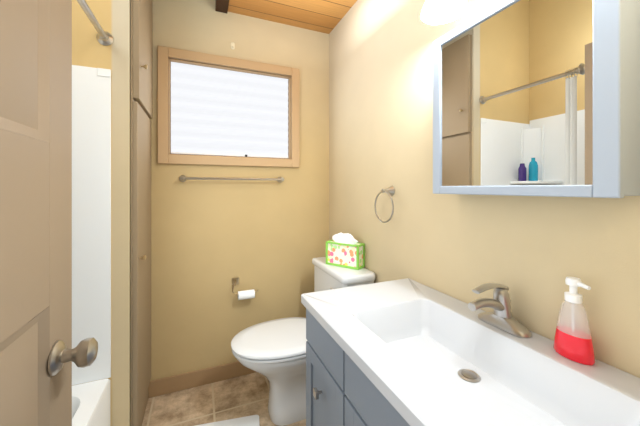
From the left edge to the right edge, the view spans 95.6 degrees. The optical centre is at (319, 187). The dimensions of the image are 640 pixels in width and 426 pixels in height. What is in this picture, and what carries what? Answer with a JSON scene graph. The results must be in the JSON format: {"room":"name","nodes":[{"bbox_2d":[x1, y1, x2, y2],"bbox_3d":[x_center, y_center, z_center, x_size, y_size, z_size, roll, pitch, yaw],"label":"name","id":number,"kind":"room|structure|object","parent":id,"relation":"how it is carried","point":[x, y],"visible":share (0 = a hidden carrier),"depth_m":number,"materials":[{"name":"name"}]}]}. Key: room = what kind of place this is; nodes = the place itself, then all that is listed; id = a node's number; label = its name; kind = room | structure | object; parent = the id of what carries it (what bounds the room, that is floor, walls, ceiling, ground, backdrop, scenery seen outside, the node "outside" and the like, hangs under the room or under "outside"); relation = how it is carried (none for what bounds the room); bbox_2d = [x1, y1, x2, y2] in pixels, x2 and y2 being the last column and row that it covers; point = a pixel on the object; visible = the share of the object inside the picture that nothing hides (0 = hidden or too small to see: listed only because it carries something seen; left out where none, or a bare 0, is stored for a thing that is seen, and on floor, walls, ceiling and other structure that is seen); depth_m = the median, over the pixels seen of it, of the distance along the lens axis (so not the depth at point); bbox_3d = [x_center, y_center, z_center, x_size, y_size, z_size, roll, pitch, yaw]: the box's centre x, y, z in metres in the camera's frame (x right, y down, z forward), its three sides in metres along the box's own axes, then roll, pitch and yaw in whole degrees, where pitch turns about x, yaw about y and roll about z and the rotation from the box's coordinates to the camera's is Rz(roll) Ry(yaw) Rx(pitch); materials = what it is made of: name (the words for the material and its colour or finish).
{"room":"bathroom","nodes":[
{"label":"bathroom","id":0,"kind":"room"},
{"bbox_2d":[72,0,130,425],"bbox_3d":[-1.270,-0.224,1.430,0.648,3.000,0.455,0,0,-22],"label":"wall","id":1,"kind":"structure","parent":0,"point":[113,17],"depth_m":1.33,"materials":[{"name":"paint"}]},
{"bbox_2d":[77,0,112,45],"bbox_3d":[-0.679,-0.674,0.606,0.066,0.066,1.518,0,0,-22],"label":"shower rail","id":2,"kind":"object","parent":1,"relation":"attached to","point":[103,37],"visible":1,"depth_m":1.21,"materials":[{"name":"silver metal"}]},
{"bbox_2d":[215,0,228,13],"bbox_3d":[-0.085,-1.446,0.552,0.075,0.555,2.985,0,0,-22],"label":"ceiling beam","id":3,"kind":"structure","parent":0,"point":[221,6],"depth_m":1.87,"materials":[{"name":"brown wood"}]},
{"bbox_2d":[142,372,305,425],"bbox_3d":[-0.278,1.306,0.540,2.200,0.060,3.110,0,0,-22],"label":"floor","id":4,"kind":"structure","parent":0,"point":[238,397],"depth_m":1.71,"materials":[{"name":"tile"}]},
{"bbox_2d":[72,379,109,425],"bbox_3d":[-0.923,1.066,0.505,0.575,0.420,1.514,0,0,-22],"label":"tub","id":5,"kind":"object","parent":4,"relation":"on","point":[90,403],"visible":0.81,"depth_m":1.19,"materials":[{"name":"ceramic"}]},
{"bbox_2d":[131,0,152,425],"bbox_3d":[-0.941,0.056,1.570,0.063,2.440,0.437,0,0,-22],"label":"tall cabinet","id":6,"kind":"object","parent":4,"relation":"on","point":[141,62],"visible":1,"depth_m":1.44,"materials":[{"name":"paint"}]},
{"bbox_2d":[195,415,259,425],"bbox_3d":[-0.493,1.268,1.230,0.480,0.013,0.700,0,0,-14],"label":"bath rug","id":7,"kind":"object","parent":4,"relation":"on","point":[252,420],"visible":1,"depth_m":1.56,"materials":[{"name":"fabric"}]},
{"bbox_2d":[231,256,375,425],"bbox_3d":[-0.125,0.876,1.696,0.760,0.800,0.494,0,0,-22],"label":"toilet","id":8,"kind":"object","parent":4,"relation":"on","point":[273,352],"visible":0.5,"depth_m":1.57,"materials":[{"name":"ceramic"}]},
{"bbox_2d":[326,233,364,269],"bbox_3d":[0.153,0.375,1.779,0.228,0.200,0.084,0,0,35],"label":"tissue box","id":9,"kind":"object","parent":8,"relation":"on","point":[345,250],"visible":0.98,"depth_m":1.74,"materials":[{"name":"cardboard"}]},
{"bbox_2d":[301,278,639,425],"bbox_3d":[0.363,0.851,0.797,0.550,0.850,1.025,0,0,-22],"label":"bathroom vanity","id":10,"kind":"object","parent":4,"relation":"on","point":[405,352],"visible":1,"depth_m":0.80,"materials":[{"name":"ceramic"}]},
{"bbox_2d":[468,283,531,337],"bbox_3d":[0.519,0.357,0.877,0.166,0.136,0.158,0,0,-22],"label":"faucet","id":11,"kind":"object","parent":10,"relation":"on","point":[500,317],"visible":1,"depth_m":0.87,"materials":[{"name":"silver metal"}]},
{"bbox_2d":[553,277,595,364],"bbox_3d":[0.640,0.326,0.733,0.058,0.198,0.086,0,0,-22],"label":"soap dispenser","id":12,"kind":"object","parent":10,"relation":"on","point":[573,344],"visible":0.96,"depth_m":0.72,"materials":[{"name":"plastic"}]},
{"bbox_2d":[149,0,328,380],"bbox_3d":[-0.817,-0.224,1.929,2.068,3.000,0.120,0,0,-22],"label":"wall","id":13,"kind":"structure","parent":0,"point":[266,239],"depth_m":1.95,"materials":[{"name":"paint"}]},
{"bbox_2d":[148,361,254,397],"bbox_3d":[-0.491,1.226,1.991,1.217,0.100,0.015,0,0,-22],"label":"baseboard","id":14,"kind":"structure","parent":13,"relation":"attached to","point":[174,383],"depth_m":1.85,"materials":[{"name":"paint"}]},
{"bbox_2d":[158,46,298,167],"bbox_3d":[-0.594,-0.510,1.999,0.911,0.721,0.122,0,0,-22],"label":"window","id":15,"kind":"structure","parent":13,"relation":"in","point":[165,157],"depth_m":1.91,"materials":[{"name":"beige wood"}]},
{"bbox_2d":[171,62,287,157],"bbox_3d":[-0.593,-0.511,1.996,0.775,0.588,0.022,0,0,-22],"label":"window blind","id":16,"kind":"object","parent":15,"relation":"attached to","point":[218,112],"visible":0.94,"depth_m":1.98,"materials":[{"name":"paper"}]},
{"bbox_2d":[179,175,283,182],"bbox_3d":[-0.565,-0.060,1.929,0.676,0.044,0.070,0,0,-22],"label":"towel rail","id":17,"kind":"object","parent":13,"relation":"attached to","point":[183,178],"visible":1,"depth_m":1.87,"materials":[{"name":"silver metal"}]},
{"bbox_2d":[232,277,257,299],"bbox_3d":[-0.503,0.674,1.948,0.171,0.133,0.083,0,0,-22],"label":"toilet paper holder","id":18,"kind":"object","parent":13,"relation":"attached to","point":[246,294],"visible":1,"depth_m":1.92,"materials":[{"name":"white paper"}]},
{"bbox_2d":[228,0,356,33],"bbox_3d":[0.318,-1.214,0.784,0.848,0.060,3.105,0,0,-22],"label":"ceiling","id":19,"kind":"structure","parent":0,"point":[325,16],"depth_m":1.95,"materials":[{"name":"brown wood"}]},
{"bbox_2d":[329,0,639,377],"bbox_3d":[0.664,-0.224,0.927,0.100,3.000,3.105,0,0,-22],"label":"wall","id":20,"kind":"structure","parent":0,"point":[532,253],"depth_m":1.24,"materials":[{"name":"paint"}]},
{"bbox_2d":[374,186,394,222],"bbox_3d":[0.344,0.084,1.488,0.060,0.190,0.165,0,0,-22],"label":"towel ring","id":21,"kind":"object","parent":20,"relation":"attached to","point":[390,191],"visible":1,"depth_m":1.48,"materials":[{"name":"silver metal"}]},
{"bbox_2d":[420,0,468,24],"bbox_3d":[0.511,-0.683,0.834,0.156,0.132,0.556,0,0,-22],"label":"shade","id":22,"kind":"object","parent":20,"relation":"attached to","point":[436,12],"visible":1,"depth_m":1.07,"materials":[{"name":"white glass"}]},
{"bbox_2d":[433,0,639,197],"bbox_3d":[0.572,-0.260,0.859,0.118,0.561,0.520,0,0,-22],"label":"upper cabinet","id":23,"kind":"object","parent":20,"relation":"attached to","point":[536,97],"visible":1,"depth_m":0.74,"materials":[{"name":"mirror"}]},
{"bbox_3d":[-0.015,-0.224,-0.006,1.868,3.000,0.120,0,0,-22],"label":"wall","id":24,"kind":"structure","parent":0,"visible":0},
{"bbox_2d":[0,0,97,425],"bbox_3d":[-0.453,0.251,0.337,0.146,2.030,0.814,0,0,-22],"label":"door","id":25,"kind":"structure","parent":24,"relation":"in","point":[39,355],"depth_m":0.56,"materials":[{"name":"paint"}]},
{"bbox_3d":[-1.131,-0.224,0.119,0.100,3.000,2.985,0,0,-22],"label":"wall","id":26,"kind":"structure","parent":0,"visible":0},
{"bbox_2d":[72,65,110,384],"bbox_3d":[-0.923,0.146,0.505,0.575,1.420,1.516,0,0,-22],"label":"shower surround","id":27,"kind":"object","parent":26,"relation":"attached to","point":[91,202],"visible":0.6,"depth_m":1.28,"materials":[{"name":"plastic"}]}
]}

